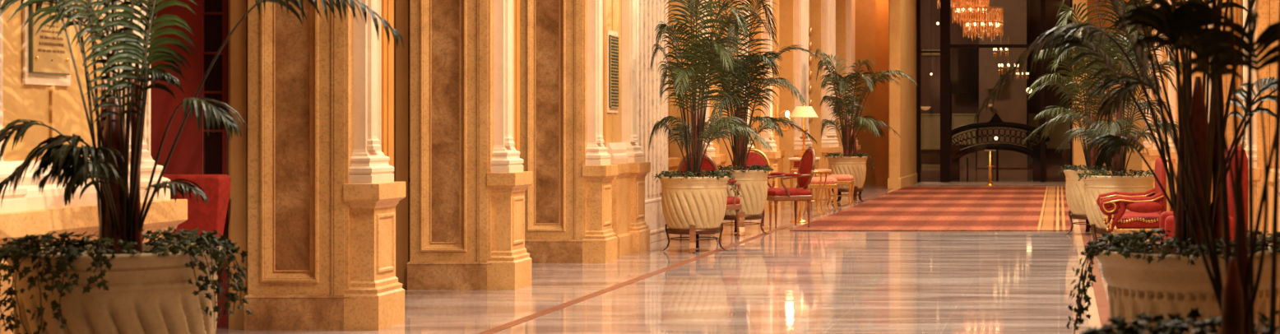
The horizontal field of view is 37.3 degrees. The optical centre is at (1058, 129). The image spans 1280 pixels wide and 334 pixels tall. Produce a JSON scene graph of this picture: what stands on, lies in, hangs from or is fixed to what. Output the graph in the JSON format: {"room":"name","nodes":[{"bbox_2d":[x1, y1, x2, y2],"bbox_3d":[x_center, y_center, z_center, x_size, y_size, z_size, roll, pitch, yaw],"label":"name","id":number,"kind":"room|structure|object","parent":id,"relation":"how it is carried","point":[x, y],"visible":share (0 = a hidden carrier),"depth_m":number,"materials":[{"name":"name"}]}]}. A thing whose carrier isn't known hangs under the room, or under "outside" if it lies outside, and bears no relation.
{"room":"hotel lobby","nodes":[
{"label":"hotel lobby","id":0,"kind":"room"},
{"bbox_2d":[3,0,187,245],"bbox_3d":[-4.945,-1.900,2.560,1.110,6.400,13.120,0,0,0],"label":"wall","id":1,"kind":"structure","parent":0,"point":[61,108],"depth_m":8.26,"materials":[{"name":"stone"}]},
{"bbox_2d":[0,0,47,333],"bbox_3d":[-4.505,-1.900,7.590,0.230,6.400,0.540,0,0,0],"label":"trim","id":2,"kind":"structure","parent":1,"relation":"attached to","point":[16,221],"depth_m":7.69,"materials":[{"name":"beige stone"}]},
{"bbox_2d":[22,0,70,86],"bbox_3d":[-4.579,-0.610,8.215,0.038,0.820,0.370,0,0,0],"label":"wall plaque","id":3,"kind":"object","parent":1,"relation":"attached to","point":[46,57],"visible":0.74,"depth_m":8.16,"materials":[{"name":"beige stone"}]},
{"bbox_2d":[6,242,223,333],"bbox_3d":[-3.588,0.758,6.900,0.744,0.606,0.744,0,0,0],"label":"planter","id":4,"kind":"object","parent":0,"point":[150,289],"depth_m":6.62,"materials":[{"name":"ceramic"}]},
{"bbox_2d":[228,0,405,330],"bbox_3d":[-5.470,-1.900,12.115,2.160,6.400,0.850,0,0,0],"label":"pillar","id":5,"kind":"structure","parent":0,"point":[314,196],"depth_m":11.75,"materials":[{"name":"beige stone"}]},
{"bbox_2d":[394,0,532,290],"bbox_3d":[-5.470,-1.900,15.045,2.160,6.400,0.850,0,0,0],"label":"pillar","id":6,"kind":"structure","parent":0,"point":[460,220],"depth_m":14.68,"materials":[{"name":"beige stone"}]},
{"bbox_2d":[519,0,617,263],"bbox_3d":[-5.470,-1.900,17.975,2.160,6.400,0.850,0,0,0],"label":"pillar","id":7,"kind":"structure","parent":0,"point":[568,199],"depth_m":17.60,"materials":[{"name":"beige stone"}]},
{"bbox_2d":[605,0,650,257],"bbox_3d":[-4.945,-1.900,18.940,1.110,6.400,1.120,0,0,0],"label":"column","id":8,"kind":"structure","parent":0,"point":[630,227],"depth_m":19.00,"materials":[{"name":"stone"}]},
{"bbox_2d":[607,29,619,112],"bbox_3d":[-4.582,-0.590,18.625,0.032,0.840,0.410,0,0,0],"label":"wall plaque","id":9,"kind":"object","parent":8,"relation":"attached to","point":[613,39],"visible":1,"depth_m":18.57,"materials":[{"name":"beige stone"}]},
{"bbox_2d":[669,0,720,168],"bbox_3d":[-4.680,-1.900,23.275,0.540,6.400,0.750,0,0,0],"label":"pillar","id":10,"kind":"structure","parent":0,"point":[674,150],"depth_m":22.90,"materials":[{"name":"stone"}]},
{"bbox_2d":[718,0,758,169],"bbox_3d":[-4.680,-1.900,26.350,0.540,6.400,0.700,0,0,0],"label":"pillar","id":11,"kind":"structure","parent":0,"point":[722,148],"depth_m":26.00,"materials":[{"name":"stone"}]},
{"bbox_2d":[667,0,813,235],"bbox_3d":[-5.185,-1.900,31.750,0.830,6.400,24.500,0,0,0],"label":"wall","id":12,"kind":"structure","parent":0,"point":[673,162],"depth_m":22.86,"materials":[{"name":"beige paint"}]},
{"bbox_2d":[636,0,667,242],"bbox_3d":[-4.679,-1.450,20.775,0.082,5.500,1.650,0,0,0],"label":"pillar","id":13,"kind":"structure","parent":12,"relation":"in","point":[650,110],"depth_m":20.73,"materials":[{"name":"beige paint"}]},
{"bbox_2d":[709,0,718,154],"bbox_3d":[-4.855,-1.300,24.850,0.090,5.200,1.700,0,0,0],"label":"column","id":14,"kind":"structure","parent":12,"relation":"in","point":[715,144],"depth_m":25.56,"materials":[{"name":"stone"}]},
{"bbox_2d":[772,0,779,149],"bbox_3d":[-4.855,-1.300,30.150,0.090,5.200,2.100,0,0,0],"label":"column","id":15,"kind":"structure","parent":12,"relation":"in","point":[776,6],"depth_m":31.07,"materials":[{"name":"stone"}]},
{"bbox_2d":[808,0,812,133],"bbox_3d":[-4.827,-1.300,34.100,0.145,5.200,1.800,0,0,0],"label":"column","id":16,"kind":"structure","parent":12,"relation":"in","point":[810,31],"depth_m":34.91,"materials":[{"name":"stone"}]},
{"bbox_2d":[215,166,1279,333],"bbox_3d":[-2.200,1.350,31.000,10.000,0.100,70.000,0,0,0],"label":"floor","id":17,"kind":"structure","parent":0,"point":[784,280],"depth_m":14.55,"materials":[{"name":"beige stone"}]},
{"bbox_2d":[150,0,228,326],"bbox_3d":[-5.808,-0.800,11.925,0.684,4.200,0.050,0,0,0],"label":"door","id":18,"kind":"structure","parent":17,"relation":"on","point":[194,152],"depth_m":11.90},
{"bbox_2d":[162,174,231,243],"bbox_3d":[-5.365,0.790,10.990,0.450,1.020,0.520,0,0,0],"label":"slipper chair","id":19,"kind":"object","parent":17,"relation":"on","point":[211,217],"visible":0.11,"depth_m":11.11,"materials":[{"name":"red fabric"}]},
{"bbox_2d":[0,0,403,333],"bbox_3d":[-3.322,-0.232,6.901,1.784,3.047,1.045,0,0,0],"label":"potted palm","id":20,"kind":"object","parent":17,"relation":"on","point":[116,282],"visible":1,"depth_m":6.76,"materials":[{"name":"plant"}]},
{"bbox_2d":[677,152,742,241],"bbox_3d":[-4.113,0.768,21.201,0.636,1.064,0.628,0,0,15],"label":"armchair","id":21,"kind":"object","parent":17,"relation":"on","point":[733,202],"visible":0.27,"depth_m":21.05,"materials":[{"name":"red fabric"}]},
{"bbox_2d":[648,0,779,252],"bbox_3d":[-3.636,-0.295,19.342,1.371,3.174,1.944,0,0,0],"label":"potted palm","id":22,"kind":"object","parent":17,"relation":"on","point":[694,205],"visible":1,"depth_m":19.11,"materials":[{"name":"plant"}]},
{"bbox_2d":[658,175,729,229],"bbox_3d":[-3.886,0.787,19.300,0.740,0.574,0.740,0,0,0],"label":"planter","id":23,"kind":"object","parent":22,"relation":"on","point":[688,201],"depth_m":19.03,"materials":[{"name":"ceramic"}]},
{"bbox_2d":[730,146,774,227],"bbox_3d":[-4.139,0.768,24.350,0.636,1.064,0.628,0,0,-10],"label":"armchair","id":24,"kind":"object","parent":17,"relation":"on","point":[753,158],"visible":0.32,"depth_m":24.58,"materials":[{"name":"red fabric"}]},
{"bbox_2d":[703,0,822,236],"bbox_3d":[-3.696,-0.238,22.098,1.490,3.060,1.799,0,0,0],"label":"potted palm","id":25,"kind":"object","parent":17,"relation":"on","point":[753,181],"visible":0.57,"depth_m":22.12,"materials":[{"name":"plant"}]},
{"bbox_2d":[719,169,769,215],"bbox_3d":[-3.933,0.787,22.300,0.740,0.574,0.740,0,0,0],"label":"planter","id":26,"kind":"object","parent":25,"relation":"on","point":[753,183],"depth_m":22.04,"materials":[{"name":"ceramic"}]},
{"bbox_2d":[761,145,815,227],"bbox_3d":[-3.535,0.750,23.774,0.628,1.064,0.636,0,0,-28],"label":"armchair","id":27,"kind":"object","parent":17,"relation":"on","point":[804,174],"visible":0.88,"depth_m":23.62,"materials":[{"name":"red fabric"}]},
{"bbox_2d":[789,177,807,222],"bbox_3d":[-3.620,0.955,25.300,0.280,0.690,0.276,0,0,0],"label":"stand","id":28,"kind":"object","parent":17,"relation":"on","point":[800,220],"visible":0.36,"depth_m":25.26,"materials":[{"name":"gold metal"}]},
{"bbox_2d":[788,157,820,209],"bbox_3d":[-4.160,0.882,29.600,0.420,0.835,0.720,0,0,0],"label":"console table","id":29,"kind":"object","parent":17,"relation":"on","point":[794,161],"visible":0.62,"depth_m":29.27,"materials":[{"name":"beige stone"}]},
{"bbox_2d":[789,102,817,157],"bbox_3d":[-4.140,0.018,29.400,0.470,0.893,0.470,0,0,0],"label":"table lamp","id":30,"kind":"object","parent":29,"relation":"on","point":[804,112],"visible":0.82,"depth_m":29.29,"materials":[{"name":"gold metal"}]},
{"bbox_2d":[791,169,831,216],"bbox_3d":[-3.700,0.951,27.100,0.610,0.691,0.610,0,0,0],"label":"side table","id":31,"kind":"object","parent":17,"relation":"on","point":[816,171],"visible":0.7,"depth_m":26.97,"materials":[{"name":"brown wood"}]},
{"bbox_2d":[806,176,838,210],"bbox_3d":[-3.800,1.033,29.000,0.524,0.525,0.485,0,0,-4],"label":"stool","id":32,"kind":"object","parent":17,"relation":"on","point":[831,183],"visible":0.55,"depth_m":28.78,"materials":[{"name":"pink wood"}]},
{"bbox_2d":[823,174,854,205],"bbox_3d":[-3.720,1.033,30.700,0.484,0.525,0.485,0,0,0],"label":"stool","id":33,"kind":"object","parent":17,"relation":"on","point":[842,179],"visible":0.77,"depth_m":30.48,"materials":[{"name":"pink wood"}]},
{"bbox_2d":[815,48,917,203],"bbox_3d":[-3.553,-0.068,32.015,1.603,2.720,2.007,0,0,-26],"label":"potted palm","id":34,"kind":"object","parent":17,"relation":"on","point":[855,164],"visible":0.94,"depth_m":31.85,"materials":[{"name":"plant"}]},
{"bbox_2d":[826,156,867,189],"bbox_3d":[-3.738,0.774,32.000,0.720,0.588,0.720,0,0,0],"label":"planter","id":35,"kind":"object","parent":34,"relation":"on","point":[855,166],"depth_m":31.74,"materials":[{"name":"ceramic"}]},
{"bbox_2d":[789,185,1071,231],"bbox_3d":[-1.630,1.291,31.980,3.600,0.012,17.840,0,0,0],"label":"carpet runner","id":36,"kind":"object","parent":17,"relation":"on","point":[907,208],"visible":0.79,"depth_m":28.41,"materials":[{"name":"red carpet"}]},
{"bbox_2d":[984,149,995,185],"bbox_3d":[-1.579,0.887,41.600,0.232,0.825,0.220,0,0,42],"label":"brass post","id":37,"kind":"object","parent":17,"relation":"on","point":[990,166],"visible":1,"depth_m":41.56,"materials":[{"name":"gold metal"}]},
{"bbox_2d":[950,52,1049,180],"bbox_3d":[-1.589,-0.325,45.971,2.741,3.250,0.228,0,0,0],"label":"arch","id":38,"kind":"object","parent":17,"relation":"on","point":[956,153],"visible":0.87,"depth_m":45.94,"materials":[{"name":"black metal"}]},
{"bbox_2d":[1025,1,1171,235],"bbox_3d":[0.500,-0.132,22.241,1.788,2.848,1.830,0,0,0],"label":"potted palm","id":39,"kind":"object","parent":17,"relation":"on","point":[1074,188],"visible":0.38,"depth_m":22.23,"materials":[{"name":"plant"}]},
{"bbox_2d":[1063,168,1112,215],"bbox_3d":[0.417,0.787,22.400,0.720,0.574,0.720,0,0,0],"label":"planter","id":40,"kind":"object","parent":39,"relation":"on","point":[1074,188],"depth_m":22.17,"materials":[{"name":"ceramic"}]},
{"bbox_2d":[1022,0,1192,243],"bbox_3d":[0.528,-0.169,19.207,1.845,2.922,2.084,0,0,0],"label":"potted palm","id":41,"kind":"object","parent":17,"relation":"on","point":[1096,183],"visible":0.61,"depth_m":19.12,"materials":[{"name":"plant"}]},
{"bbox_2d":[1081,174,1154,228],"bbox_3d":[0.640,0.780,19.300,0.800,0.581,0.800,0,0,0],"label":"planter","id":42,"kind":"object","parent":41,"relation":"on","point":[1095,185],"depth_m":19.03,"materials":[{"name":"ceramic"}]},
{"bbox_2d":[973,0,1279,333],"bbox_3d":[0.522,-0.217,6.935,1.786,3.017,1.508,0,0,0],"label":"potted palm","id":43,"kind":"object","parent":17,"relation":"on","point":[1170,275],"visible":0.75,"depth_m":6.86,"materials":[{"name":"plant"}]},
{"bbox_2d":[1096,152,1173,244],"bbox_3d":[0.718,0.754,17.350,0.688,1.092,1.349,0,0,0],"label":"armchair","id":44,"kind":"object","parent":17,"relation":"on","point":[1146,208],"visible":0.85,"depth_m":16.75,"materials":[{"name":"red fabric"}]},
{"bbox_2d":[1079,0,1279,333],"bbox_3d":[0.432,-0.251,4.084,1.326,3.087,1.008,0,0,-44],"label":"potted palm","id":45,"kind":"object","parent":17,"relation":"on","point":[1235,299],"visible":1,"depth_m":4.05,"materials":[{"name":"plant"}]},
{"bbox_2d":[1096,242,1279,333],"bbox_3d":[0.517,0.758,6.900,0.750,0.606,0.750,0,0,0],"label":"planter","id":46,"kind":"object","parent":17,"relation":"on","point":[1158,279],"depth_m":6.62,"materials":[{"name":"ceramic"}]},
{"bbox_2d":[1157,145,1247,242],"bbox_3d":[1.045,0.710,13.300,0.630,1.180,0.760,0,0,0],"label":"armchair","id":47,"kind":"object","parent":17,"relation":"on","point":[1166,221],"visible":0.15,"depth_m":12.98,"materials":[{"name":"fabric"}]},
{"bbox_2d":[749,0,781,213],"bbox_3d":[-4.680,-1.900,28.450,0.540,6.400,0.700,0,0,0],"label":"pillar","id":48,"kind":"structure","parent":0,"point":[773,156],"depth_m":28.20,"materials":[{"name":"stone"}]},
{"bbox_2d":[774,103,792,135],"bbox_3d":[-4.387,-0.150,28.869,0.301,0.500,0.124,0,0,16],"label":"wall sconce","id":49,"kind":"object","parent":48,"relation":"attached to","point":[777,114],"visible":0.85,"depth_m":28.84,"materials":[{"name":"gold metal"}]},
{"bbox_2d":[779,0,816,204],"bbox_3d":[-4.680,-1.900,32.225,0.540,6.400,1.450,0,0,0],"label":"pillar","id":50,"kind":"structure","parent":0,"point":[793,14],"depth_m":31.50,"materials":[{"name":"stone"}]},
{"bbox_2d":[809,0,842,195],"bbox_3d":[-4.680,-1.900,36.050,0.540,6.400,1.700,0,0,0],"label":"pillar","id":51,"kind":"structure","parent":0,"point":[822,12],"depth_m":35.23,"materials":[{"name":"stone"}]},
{"bbox_2d":[835,0,861,156],"bbox_3d":[-4.680,-1.900,39.800,0.540,6.400,1.200,0,0,0],"label":"pillar","id":52,"kind":"structure","parent":0,"point":[845,9],"depth_m":39.20,"materials":[{"name":"stone"}]},
{"bbox_2d":[920,0,1070,166],"bbox_3d":[-2.200,-1.900,62.150,10.000,6.400,0.300,0,0,0],"label":"wall","id":53,"kind":"structure","parent":0,"point":[962,103],"depth_m":62.00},
{"bbox_2d":[920,106,932,110],"bbox_3d":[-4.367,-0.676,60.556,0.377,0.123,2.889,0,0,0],"label":"lamp","id":54,"kind":"object","parent":53,"relation":"attached to","point":[921,108],"visible":0.95,"depth_m":59.19,"materials":[{"name":"glass"}]},
{"bbox_2d":[950,47,978,92],"bbox_3d":[-3.175,-1.996,61.150,0.970,1.553,0.300,0,0,0],"label":"drape","id":55,"kind":"object","parent":53,"relation":"hanging from","point":[965,61],"depth_m":61.00,"materials":[{"name":"brown fabric"}]},
{"bbox_2d":[920,0,1070,167],"bbox_3d":[-2.128,-2.301,60.450,5.152,7.234,2.900,0,0,0],"label":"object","id":56,"kind":"structure","parent":53,"relation":"attached to","point":[974,70],"depth_m":59.60,"materials":[{"name":"metal"}]},
{"bbox_2d":[854,0,1145,189],"bbox_3d":[-1.275,-1.900,41.835,7.350,6.400,4.930,0,0,0],"label":"wall","id":57,"kind":"structure","parent":0,"point":[885,30],"depth_m":41.50,"materials":[{"name":"beige paint"}]},
{"bbox_2d":[477,189,890,333],"bbox_3d":[-3.645,1.304,19.600,0.090,0.012,47.200,0,0,0],"label":"trim","id":58,"kind":"structure","parent":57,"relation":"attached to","point":[524,319],"depth_m":15.31,"materials":[{"name":"red stone"}]},
{"bbox_2d":[913,181,1065,185],"bbox_3d":[-1.530,1.299,43.250,3.720,0.022,2.100,0,0,0],"label":"trim","id":59,"kind":"structure","parent":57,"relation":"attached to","point":[919,183],"depth_m":42.61,"materials":[{"name":"stone"}]},
{"bbox_2d":[916,0,1072,182],"bbox_3d":[-1.560,-1.300,44.025,3.800,5.200,0.150,0,0,0],"label":"door frame","id":60,"kind":"structure","parent":57,"relation":"in","point":[945,45],"depth_m":43.95,"materials":[{"name":"black wood"}]},
{"bbox_2d":[1072,218,1101,328],"bbox_3d":[0.240,1.304,19.600,0.080,0.012,47.200,0,0,0],"label":"trim","id":61,"kind":"structure","parent":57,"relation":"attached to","point":[1094,321],"depth_m":14.61,"materials":[{"name":"stone"}]},
{"bbox_2d":[1078,219,1109,327],"bbox_3d":[0.325,1.304,19.600,0.090,0.012,47.200,0,0,0],"label":"trim","id":62,"kind":"structure","parent":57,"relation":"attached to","point":[1102,304],"depth_m":14.60,"materials":[{"name":"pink stone"}]},
{"bbox_2d":[992,35,1007,56],"bbox_3d":[-1.814,-2.743,57.000,0.474,0.938,0.474,0,0,22],"label":"chandelier","id":63,"kind":"object","parent":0,"point":[995,50],"visible":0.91,"depth_m":56.99,"materials":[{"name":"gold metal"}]},
{"bbox_2d":[998,37,1018,74],"bbox_3d":[-1.553,-2.265,56.000,0.600,1.188,0.600,0,0,22],"label":"chandelier","id":64,"kind":"object","parent":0,"point":[1008,64],"visible":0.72,"depth_m":55.99,"materials":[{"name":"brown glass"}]},
{"bbox_2d":[1015,72,1029,78],"bbox_3d":[-1.140,-1.935,57.000,0.379,0.750,0.379,0,0,22],"label":"chandelier","id":65,"kind":"object","parent":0,"point":[1022,74],"visible":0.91,"depth_m":56.98,"materials":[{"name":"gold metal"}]},
{"bbox_2d":[1140,0,1156,174],"bbox_3d":[2.670,-1.900,35.395,2.160,6.400,0.850,0,0,0],"label":"pillar","id":66,"kind":"structure","parent":0,"point":[1144,167],"depth_m":35.02,"materials":[{"name":"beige stone"}]},
{"bbox_2d":[1149,0,1168,188],"bbox_3d":[2.670,-1.900,31.795,2.160,6.400,0.850,0,0,0],"label":"pillar","id":67,"kind":"structure","parent":0,"point":[1153,153],"depth_m":31.41,"materials":[{"name":"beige stone"}]},
{"bbox_2d":[1167,0,1182,194],"bbox_3d":[2.670,-1.900,28.195,2.160,6.400,0.850,0,0,0],"label":"pillar","id":68,"kind":"structure","parent":0,"point":[1172,95],"depth_m":27.87,"materials":[{"name":"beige stone"}]},
{"bbox_2d":[1175,0,1205,163],"bbox_3d":[2.670,-1.900,24.595,2.160,6.400,0.850,0,0,0],"label":"pillar","id":69,"kind":"structure","parent":0,"point":[1197,74],"depth_m":24.20,"materials":[{"name":"orange stone"}]},
{"bbox_2d":[1205,0,1242,203],"bbox_3d":[2.670,-1.900,20.995,2.160,6.400,0.850,0,0,0],"label":"pillar","id":70,"kind":"structure","parent":0,"point":[1238,12],"depth_m":20.60,"materials":[{"name":"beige stone"}]},
{"bbox_2d":[1240,0,1279,238],"bbox_3d":[2.670,-1.900,16.795,2.160,6.400,0.850,0,0,0],"label":"pillar","id":71,"kind":"structure","parent":0,"point":[1268,11],"depth_m":16.39,"materials":[{"name":"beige stone"}]},
{"bbox_2d":[1278,176,1279,195],"bbox_3d":[2.670,-1.900,13.295,2.160,6.400,0.850,0,0,0],"label":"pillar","id":72,"kind":"structure","parent":0,"point":[1279,177],"depth_m":13.08,"materials":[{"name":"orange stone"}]},
{"bbox_3d":[-2.200,-5.150,31.000,10.000,0.100,70.000,0,0,0],"label":"ceiling","id":73,"kind":"structure","parent":0,"visible":0},
{"bbox_2d":[936,0,1003,41],"bbox_3d":[-2.393,-3.736,49.021,1.808,2.728,1.119,0,0,3],"label":"chandelier","id":74,"kind":"object","parent":73,"relation":"hanging from","point":[969,15],"visible":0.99,"depth_m":48.70,"materials":[{"name":"clear glass"}]},
{"bbox_3d":[2.450,-1.900,20.000,0.300,6.400,48.000,0,0,0],"label":"wall","id":75,"kind":"structure","parent":0,"visible":0},
{"bbox_2d":[1267,168,1279,245],"bbox_3d":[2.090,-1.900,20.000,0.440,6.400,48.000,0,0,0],"label":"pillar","id":76,"kind":"structure","parent":75,"relation":"attached to","point":[1271,179],"depth_m":16.11,"materials":[{"name":"beige stone"}]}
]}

